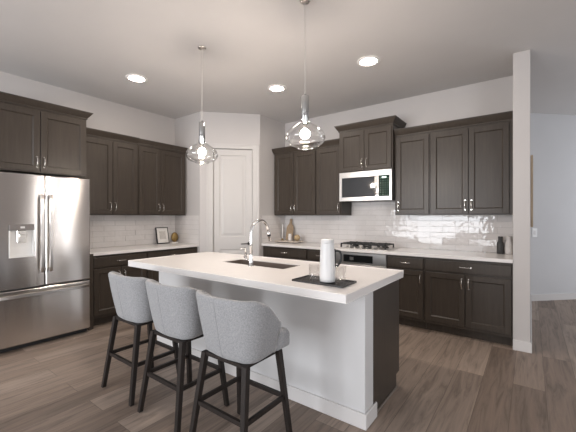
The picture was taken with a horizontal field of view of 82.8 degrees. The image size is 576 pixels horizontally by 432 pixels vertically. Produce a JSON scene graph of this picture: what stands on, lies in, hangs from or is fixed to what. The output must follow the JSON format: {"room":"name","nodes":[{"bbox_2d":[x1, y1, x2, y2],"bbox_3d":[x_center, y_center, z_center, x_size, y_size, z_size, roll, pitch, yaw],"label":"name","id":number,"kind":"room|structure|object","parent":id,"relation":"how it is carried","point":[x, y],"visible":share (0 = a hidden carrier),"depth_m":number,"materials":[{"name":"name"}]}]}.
{"room":"kitchen","nodes":[
{"label":"kitchen","id":0,"kind":"room"},
{"bbox_2d":[0,71,174,247],"bbox_3d":[-3.900,-0.154,2.994,0.120,3.010,9.397,0,0,37],"label":"wall","id":1,"kind":"structure","parent":0,"point":[108,116],"depth_m":4.61,"materials":[{"name":"paint"}]},
{"bbox_2d":[0,91,92,177],"bbox_3d":[-2.900,-0.854,3.690,0.654,0.766,1.031,0,0,37],"label":"upper cabinet","id":2,"kind":"object","parent":1,"relation":"attached to","point":[37,137],"visible":0.98,"depth_m":3.52,"materials":[{"name":"brown wood"}]},
{"bbox_2d":[80,127,138,214],"bbox_3d":[-2.499,-0.571,4.455,0.384,1.100,0.772,0,0,37],"label":"upper cabinet","id":3,"kind":"object","parent":1,"relation":"attached to","point":[111,158],"visible":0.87,"depth_m":4.38,"materials":[{"name":"brown wood"}]},
{"bbox_2d":[90,215,174,247],"bbox_3d":[-2.400,0.208,4.904,0.010,0.456,1.611,0,0,37],"label":"backsplash","id":4,"kind":"structure","parent":1,"relation":"attached to","point":[105,230],"depth_m":4.88,"materials":[{"name":"tile"}]},
{"bbox_2d":[137,138,187,214],"bbox_3d":[-2.019,-0.571,5.101,0.384,1.100,0.835,0,0,37],"label":"upper cabinet","id":5,"kind":"object","parent":1,"relation":"attached to","point":[160,166],"visible":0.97,"depth_m":4.95,"materials":[{"name":"brown wood"}]},
{"bbox_2d":[175,112,199,252],"bbox_3d":[-1.622,-0.154,5.406,0.660,3.010,0.120,0,0,37],"label":"wall","id":6,"kind":"structure","parent":0,"point":[186,127],"depth_m":5.29,"materials":[{"name":"paint"}]},
{"bbox_2d":[175,215,198,243],"bbox_3d":[-1.664,0.208,5.355,0.635,0.456,0.010,0,0,37],"label":"backsplash","id":7,"kind":"structure","parent":6,"relation":"attached to","point":[186,226],"depth_m":5.33,"materials":[{"name":"tile"}]},
{"bbox_2d":[200,112,259,255],"bbox_3d":[-0.931,-0.154,5.285,0.950,3.010,0.110,0,0,-8],"label":"wall","id":8,"kind":"structure","parent":0,"point":[220,128],"depth_m":5.21,"materials":[{"name":"paint"}]},
{"bbox_2d":[206,143,258,255],"bbox_3d":[-0.885,0.096,5.258,0.835,2.510,0.156,0,0,-8],"label":"door","id":9,"kind":"structure","parent":8,"relation":"in","point":[232,180],"depth_m":5.25,"materials":[{"name":"paint"}]},
{"bbox_2d":[260,115,284,256],"bbox_3d":[-0.301,-0.154,5.606,0.120,3.010,0.673,0,0,37],"label":"wall","id":10,"kind":"structure","parent":0,"point":[272,132],"depth_m":5.45,"materials":[{"name":"paint"}]},
{"bbox_2d":[262,215,284,242],"bbox_3d":[-0.240,0.208,5.576,0.010,0.456,0.628,0,0,37],"label":"backsplash corner","id":11,"kind":"structure","parent":10,"relation":"attached to","point":[275,222],"depth_m":5.56,"materials":[{"name":"tile"}]},
{"bbox_2d":[0,0,575,123],"bbox_3d":[0.874,-1.709,2.528,8.700,0.100,14.900,0,0,37],"label":"ceiling","id":12,"kind":"structure","parent":0,"point":[314,49],"depth_m":3.22,"materials":[{"name":"paint"}]},
{"bbox_2d":[125,74,146,82],"bbox_3d":[-1.816,-1.654,3.914,0.240,0.009,0.240,0,0,37],"label":"recessed light","id":13,"kind":"object","parent":12,"relation":"in","point":[132,77],"visible":1,"depth_m":3.91,"materials":[{"name":"beige"}]},
{"bbox_2d":[129,76,143,80],"bbox_3d":[-1.816,-1.654,3.914,0.167,0.001,0.167,0,0,37],"label":"diffuser","id":14,"kind":"object","parent":13,"relation":"attached to","point":[135,78],"depth_m":3.91,"materials":[{"name":"white plastic"}]},
{"bbox_2d":[185,45,217,162],"bbox_3d":[-0.844,-1.091,3.203,0.312,1.135,0.312,0,0,37],"label":"pendant light","id":15,"kind":"object","parent":12,"relation":"hanging from","point":[201,151],"visible":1,"depth_m":3.18,"materials":[{"name":"clear glass"}]},
{"bbox_2d":[199,121,204,143],"bbox_3d":[-0.844,-0.827,3.203,0.061,0.228,0.061,0,0,37],"label":"socket","id":16,"kind":"object","parent":15,"relation":"attached to","point":[201,124],"depth_m":3.18,"materials":[{"name":"metal"}]},
{"bbox_2d":[268,85,285,91],"bbox_3d":[-0.142,-1.654,4.220,0.240,0.009,0.240,0,0,37],"label":"recessed light","id":17,"kind":"object","parent":12,"relation":"in","point":[274,88],"visible":1,"depth_m":4.22,"materials":[{"name":"beige"}]},
{"bbox_2d":[271,86,282,90],"bbox_3d":[-0.142,-1.654,4.220,0.167,0.001,0.167,0,0,37],"label":"diffuser","id":18,"kind":"object","parent":17,"relation":"attached to","point":[276,88],"depth_m":4.22,"materials":[{"name":"white plastic"}]},
{"bbox_2d":[285,0,324,148],"bbox_3d":[0.131,-1.091,2.507,0.312,1.135,0.312,0,0,37],"label":"pendant light","id":19,"kind":"object","parent":12,"relation":"hanging from","point":[304,133],"visible":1,"depth_m":2.48,"materials":[{"name":"clear glass"}]},
{"bbox_2d":[301,94,308,123],"bbox_3d":[0.131,-0.827,2.507,0.061,0.228,0.061,0,0,37],"label":"socket","id":20,"kind":"object","parent":19,"relation":"attached to","point":[304,98],"depth_m":2.48,"materials":[{"name":"metal"}]},
{"bbox_2d":[357,56,379,66],"bbox_3d":[0.860,-1.654,3.485,0.240,0.009,0.240,0,0,37],"label":"recessed light","id":21,"kind":"object","parent":12,"relation":"in","point":[366,61],"visible":1,"depth_m":3.48,"materials":[{"name":"beige"}]},
{"bbox_2d":[361,58,376,64],"bbox_3d":[0.860,-1.654,3.485,0.167,0.001,0.167,0,0,37],"label":"diffuser","id":22,"kind":"object","parent":21,"relation":"attached to","point":[369,61],"depth_m":3.48,"materials":[{"name":"white plastic"}]},
{"bbox_2d":[0,299,575,431],"bbox_3d":[0.874,1.381,2.528,8.700,0.060,14.900,0,0,37],"label":"floor","id":23,"kind":"structure","parent":0,"point":[445,382],"depth_m":2.52,"materials":[{"name":"brown wood"}]},
{"bbox_2d":[0,172,89,352],"bbox_3d":[-2.826,0.458,3.642,0.770,1.784,0.883,0,0,37],"label":"refrigerator","id":24,"kind":"object","parent":23,"relation":"on","point":[45,220],"visible":1,"depth_m":3.42,"materials":[{"name":"silver metal"}]},
{"bbox_2d":[87,251,145,329],"bbox_3d":[-2.397,0.898,4.367,0.654,0.904,0.751,0,0,37],"label":"base cabinet","id":25,"kind":"object","parent":23,"relation":"on","point":[102,307],"visible":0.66,"depth_m":4.06,"materials":[{"name":"brown wood"}]},
{"bbox_2d":[101,271,178,406],"bbox_3d":[-1.166,0.897,2.633,0.529,0.908,0.451,0,0,37],"label":"bar stool","id":26,"kind":"object","parent":23,"relation":"on","point":[130,297],"visible":0.67,"depth_m":2.44,"materials":[{"name":"grey fabric"}]},
{"bbox_2d":[146,247,196,281],"bbox_3d":[-1.918,0.913,5.012,0.654,0.875,0.854,0,0,37],"label":"base cabinet","id":27,"kind":"object","parent":23,"relation":"on","point":[150,274],"visible":0.25,"depth_m":4.67,"materials":[{"name":"brown wood"}]},
{"bbox_2d":[90,243,198,255],"bbox_3d":[-2.146,0.456,4.717,0.639,0.038,1.609,0,0,37],"label":"countertop","id":28,"kind":"structure","parent":27,"relation":"on","point":[146,247],"depth_m":4.58,"materials":[{"name":"stone"}]},
{"bbox_2d":[155,227,169,243],"bbox_3d":[-2.026,0.304,5.269,0.071,0.262,0.215,0,0,37],"label":"picture frame","id":29,"kind":"object","parent":28,"relation":"on","point":[162,235],"visible":0.96,"depth_m":5.26,"materials":[{"name":"black plastic"}]},
{"bbox_2d":[159,231,165,238],"bbox_3d":[-2.022,0.301,5.267,0.028,0.127,0.110,0,0,37],"label":"print","id":30,"kind":"object","parent":29,"relation":"attached to","point":[162,234],"depth_m":5.27},
{"bbox_2d":[170,232,177,242],"bbox_3d":[-1.865,0.347,5.372,0.072,0.178,0.128,0,0,37],"label":"brass ornament","id":31,"kind":"object","parent":28,"relation":"on","point":[174,237],"visible":1,"depth_m":5.34,"materials":[{"name":"metal"}]},
{"bbox_2d":[137,279,229,431],"bbox_3d":[-0.727,0.897,2.305,0.529,0.908,0.451,0,0,37],"label":"bar stool","id":32,"kind":"object","parent":23,"relation":"on","point":[174,310],"visible":0.81,"depth_m":2.12,"materials":[{"name":"grey fabric"}]},
{"bbox_2d":[189,290,291,431],"bbox_3d":[-0.277,0.897,1.955,0.529,0.908,0.451,0,0,37],"label":"bar stool","id":33,"kind":"object","parent":23,"relation":"on","point":[239,334],"visible":1,"depth_m":1.79,"materials":[{"name":"grey fabric"}]},
{"bbox_2d":[157,271,398,430],"bbox_3d":[-0.235,0.919,3.038,2.340,0.863,0.713,0,0,37],"label":"kitchen island","id":34,"kind":"object","parent":23,"relation":"on","point":[341,361],"visible":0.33,"depth_m":2.30,"materials":[{"name":"paint"}]},
{"bbox_2d":[128,252,403,303],"bbox_3d":[-0.325,0.462,2.936,2.380,0.058,1.026,0,0,37],"label":"island countertop","id":35,"kind":"structure","parent":34,"relation":"on","point":[214,266],"depth_m":2.55,"materials":[{"name":"stone"}]},
{"bbox_2d":[244,219,270,266],"bbox_3d":[-0.276,0.229,2.984,0.114,0.415,0.301,0,0,37],"label":"faucet","id":36,"kind":"object","parent":35,"relation":"on","point":[250,259],"visible":1,"depth_m":2.87,"materials":[{"name":"silver metal"}]},
{"bbox_2d":[228,259,297,268],"bbox_3d":[-0.259,0.571,3.045,0.743,0.256,0.268,0,0,37],"label":"sink","id":37,"kind":"object","parent":35,"relation":"in","point":[246,262],"visible":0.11,"depth_m":3.17,"materials":[{"name":"grey metal"}]},
{"bbox_2d":[292,275,356,287],"bbox_3d":[0.239,0.431,2.185,0.380,0.012,0.206,0,0,37],"label":"serving tray","id":38,"kind":"object","parent":35,"relation":"on","point":[339,283],"visible":0.92,"depth_m":2.16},
{"bbox_2d":[320,239,341,283],"bbox_3d":[0.271,0.288,2.120,0.130,0.282,0.111,0,0,37],"label":"carafe","id":39,"kind":"object","parent":38,"relation":"on","point":[327,251],"visible":1,"depth_m":2.08,"materials":[{"name":"white ceramic"}]},
{"bbox_2d":[263,246,307,260],"bbox_3d":[0.105,0.913,5.315,0.868,0.875,0.654,0,0,37],"label":"base cabinet","id":40,"kind":"object","parent":23,"relation":"on","point":[268,251],"visible":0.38,"depth_m":5.06,"materials":[{"name":"brown wood"}]},
{"bbox_2d":[262,242,512,262],"bbox_3d":[1.114,0.456,4.575,3.378,0.038,0.639,0,0,37],"label":"countertop","id":41,"kind":"structure","parent":40,"relation":"on","point":[432,253],"depth_m":3.97,"materials":[{"name":"stone"}]},
{"bbox_2d":[275,240,302,242],"bbox_3d":[0.016,0.421,5.532,0.470,0.030,0.260,0,0,37],"label":"wooden tray","id":42,"kind":"object","parent":41,"relation":"on","point":[292,241],"visible":0.95,"depth_m":5.44,"materials":[{"name":"brown wood"}]},
{"bbox_2d":[285,219,293,239],"bbox_3d":[0.035,0.221,5.681,0.144,0.368,0.088,0,0,37],"label":"cutting board","id":43,"kind":"object","parent":42,"relation":"on","point":[290,228],"visible":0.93,"depth_m":5.67,"materials":[{"name":"beige wood"}]},
{"bbox_2d":[294,235,299,240],"bbox_3d":[0.152,0.353,5.455,0.106,0.106,0.106,0,0,37],"label":"woven ball","id":44,"kind":"object","parent":42,"relation":"on","point":[296,237],"visible":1,"depth_m":5.42,"materials":[{"name":"wicker"}]},
{"bbox_2d":[336,241,397,250],"bbox_3d":[1.100,0.400,4.539,0.735,0.074,0.460,0,0,37],"label":"gas cooktop","id":45,"kind":"object","parent":41,"relation":"in","point":[353,244],"visible":1,"depth_m":4.46,"materials":[{"name":"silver metal"}]},
{"bbox_2d":[497,236,503,253],"bbox_3d":[2.496,0.336,3.838,0.072,0.202,0.072,0,0,37],"label":"bottle","id":46,"kind":"object","parent":41,"relation":"on","point":[500,245],"visible":1,"depth_m":3.81,"materials":[{"name":"grey ceramic"}]},
{"bbox_2d":[505,236,512,253],"bbox_3d":[2.567,0.334,3.796,0.074,0.206,0.074,0,0,37],"label":"bottle","id":47,"kind":"object","parent":41,"relation":"on","point":[508,245],"visible":0.99,"depth_m":3.77,"materials":[{"name":"ceramic"}]},
{"bbox_2d":[308,249,319,261],"bbox_3d":[0.626,0.913,4.928,0.429,0.875,0.654,0,0,37],"label":"base cabinet","id":48,"kind":"object","parent":23,"relation":"on","point":[313,254],"visible":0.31,"depth_m":4.75,"materials":[{"name":"brown wood"}]},
{"bbox_2d":[336,251,386,268],"bbox_3d":[1.098,0.913,4.560,0.760,0.874,0.680,0,0,37],"label":"wall oven","id":49,"kind":"object","parent":23,"relation":"on","point":[348,258],"visible":0.27,"depth_m":4.29,"materials":[{"name":"silver metal"}]},
{"bbox_2d":[387,254,425,328],"bbox_3d":[1.595,0.913,4.208,0.449,0.875,0.654,0,0,37],"label":"base cabinet","id":50,"kind":"object","parent":23,"relation":"on","point":[412,284],"visible":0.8,"depth_m":3.94,"materials":[{"name":"brown wood"}]},
{"bbox_2d":[425,257,512,345],"bbox_3d":[2.120,0.913,3.818,0.857,0.875,0.654,0,0,37],"label":"base cabinet","id":51,"kind":"object","parent":23,"relation":"on","point":[466,298],"visible":0.97,"depth_m":3.56,"materials":[{"name":"brown wood"}]},
{"bbox_2d":[285,76,512,252],"bbox_3d":[0.804,-0.154,5.279,4.708,3.010,0.120,0,0,37],"label":"wall","id":52,"kind":"structure","parent":0,"point":[494,96],"depth_m":4.40,"materials":[{"name":"paint"}]},
{"bbox_2d":[272,142,315,214],"bbox_3d":[0.165,-0.583,5.438,0.887,1.123,0.384,0,0,37],"label":"upper cabinet","id":53,"kind":"object","parent":52,"relation":"attached to","point":[294,168],"visible":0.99,"depth_m":5.28,"materials":[{"name":"brown wood"}]},
{"bbox_2d":[315,138,350,214],"bbox_3d":[0.697,-0.583,5.043,0.435,1.123,0.384,0,0,37],"label":"upper cabinet","id":54,"kind":"object","parent":52,"relation":"attached to","point":[327,153],"visible":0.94,"depth_m":4.93,"materials":[{"name":"brown wood"}]},
{"bbox_2d":[339,169,394,202],"bbox_3d":[1.157,-0.421,4.634,0.764,0.408,0.472,0,0,37],"label":"microwave","id":55,"kind":"object","parent":52,"relation":"attached to","point":[373,185],"visible":1,"depth_m":4.46,"materials":[{"name":"silver metal"}]},
{"bbox_2d":[334,115,406,172],"bbox_3d":[1.163,-0.966,4.646,0.891,0.677,0.465,0,0,37],"label":"upper cabinet","id":56,"kind":"object","parent":52,"relation":"attached to","point":[368,145],"visible":0.96,"depth_m":4.45,"materials":[{"name":"brown wood"}]},
{"bbox_2d":[285,201,512,252],"bbox_3d":[1.302,0.094,4.827,3.376,0.686,0.010,0,0,37],"label":"backsplash","id":57,"kind":"structure","parent":52,"relation":"attached to","point":[377,222],"depth_m":4.57,"materials":[{"name":"tile"}]},
{"bbox_2d":[394,124,429,214],"bbox_3d":[1.679,-0.583,4.313,0.439,1.123,0.384,0,0,37],"label":"upper cabinet","id":58,"kind":"object","parent":52,"relation":"attached to","point":[412,144],"visible":0.98,"depth_m":4.18,"materials":[{"name":"brown wood"}]},
{"bbox_2d":[429,111,512,214],"bbox_3d":[2.200,-0.583,3.926,0.857,1.123,0.384,0,0,37],"label":"upper cabinet","id":59,"kind":"object","parent":52,"relation":"attached to","point":[471,158],"visible":0.98,"depth_m":3.77,"materials":[{"name":"brown wood"}]},
{"bbox_2d":[513,50,529,341],"bbox_3d":[3.141,-0.154,4.350,0.142,3.010,2.670,0,0,37],"label":"wall","id":60,"kind":"structure","parent":0,"point":[521,60],"depth_m":3.28,"materials":[{"name":"paint"}]},
{"bbox_2d":[513,295,531,352],"bbox_3d":[3.082,1.298,4.260,0.156,0.105,2.484,0,0,37],"label":"baseboard","id":61,"kind":"structure","parent":60,"relation":"attached to","point":[518,345],"depth_m":3.28,"materials":[{"name":"paint"}]},
{"bbox_2d":[530,113,575,294],"bbox_3d":[5.931,-0.154,5.590,4.600,3.010,0.120,0,0,-8],"label":"wall","id":62,"kind":"structure","parent":0,"point":[552,136],"depth_m":5.29,"materials":[{"name":"paint"}]},
{"bbox_2d":[530,155,532,226],"bbox_3d":[3.171,-0.311,4.247,0.027,0.885,0.600,0,0,37],"label":"wall picture","id":63,"kind":"object","parent":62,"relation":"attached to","point":[531,156],"visible":1,"depth_m":4.01,"materials":[{"name":"brown wood"}]},
{"bbox_2d":[532,228,536,236],"bbox_3d":[3.952,0.259,5.231,0.090,0.145,0.010,0,0,-9],"label":"light switch","id":64,"kind":"object","parent":62,"relation":"attached to","point":[534,230],"visible":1,"depth_m":5.23,"materials":[{"name":"white plastic"}]},
{"bbox_2d":[531,293,575,300],"bbox_3d":[6.054,1.301,5.540,4.371,0.100,0.014,0,0,-8],"label":"baseboard","id":65,"kind":"structure","parent":62,"relation":"attached to","point":[563,296],"depth_m":5.27,"materials":[{"name":"paint"}]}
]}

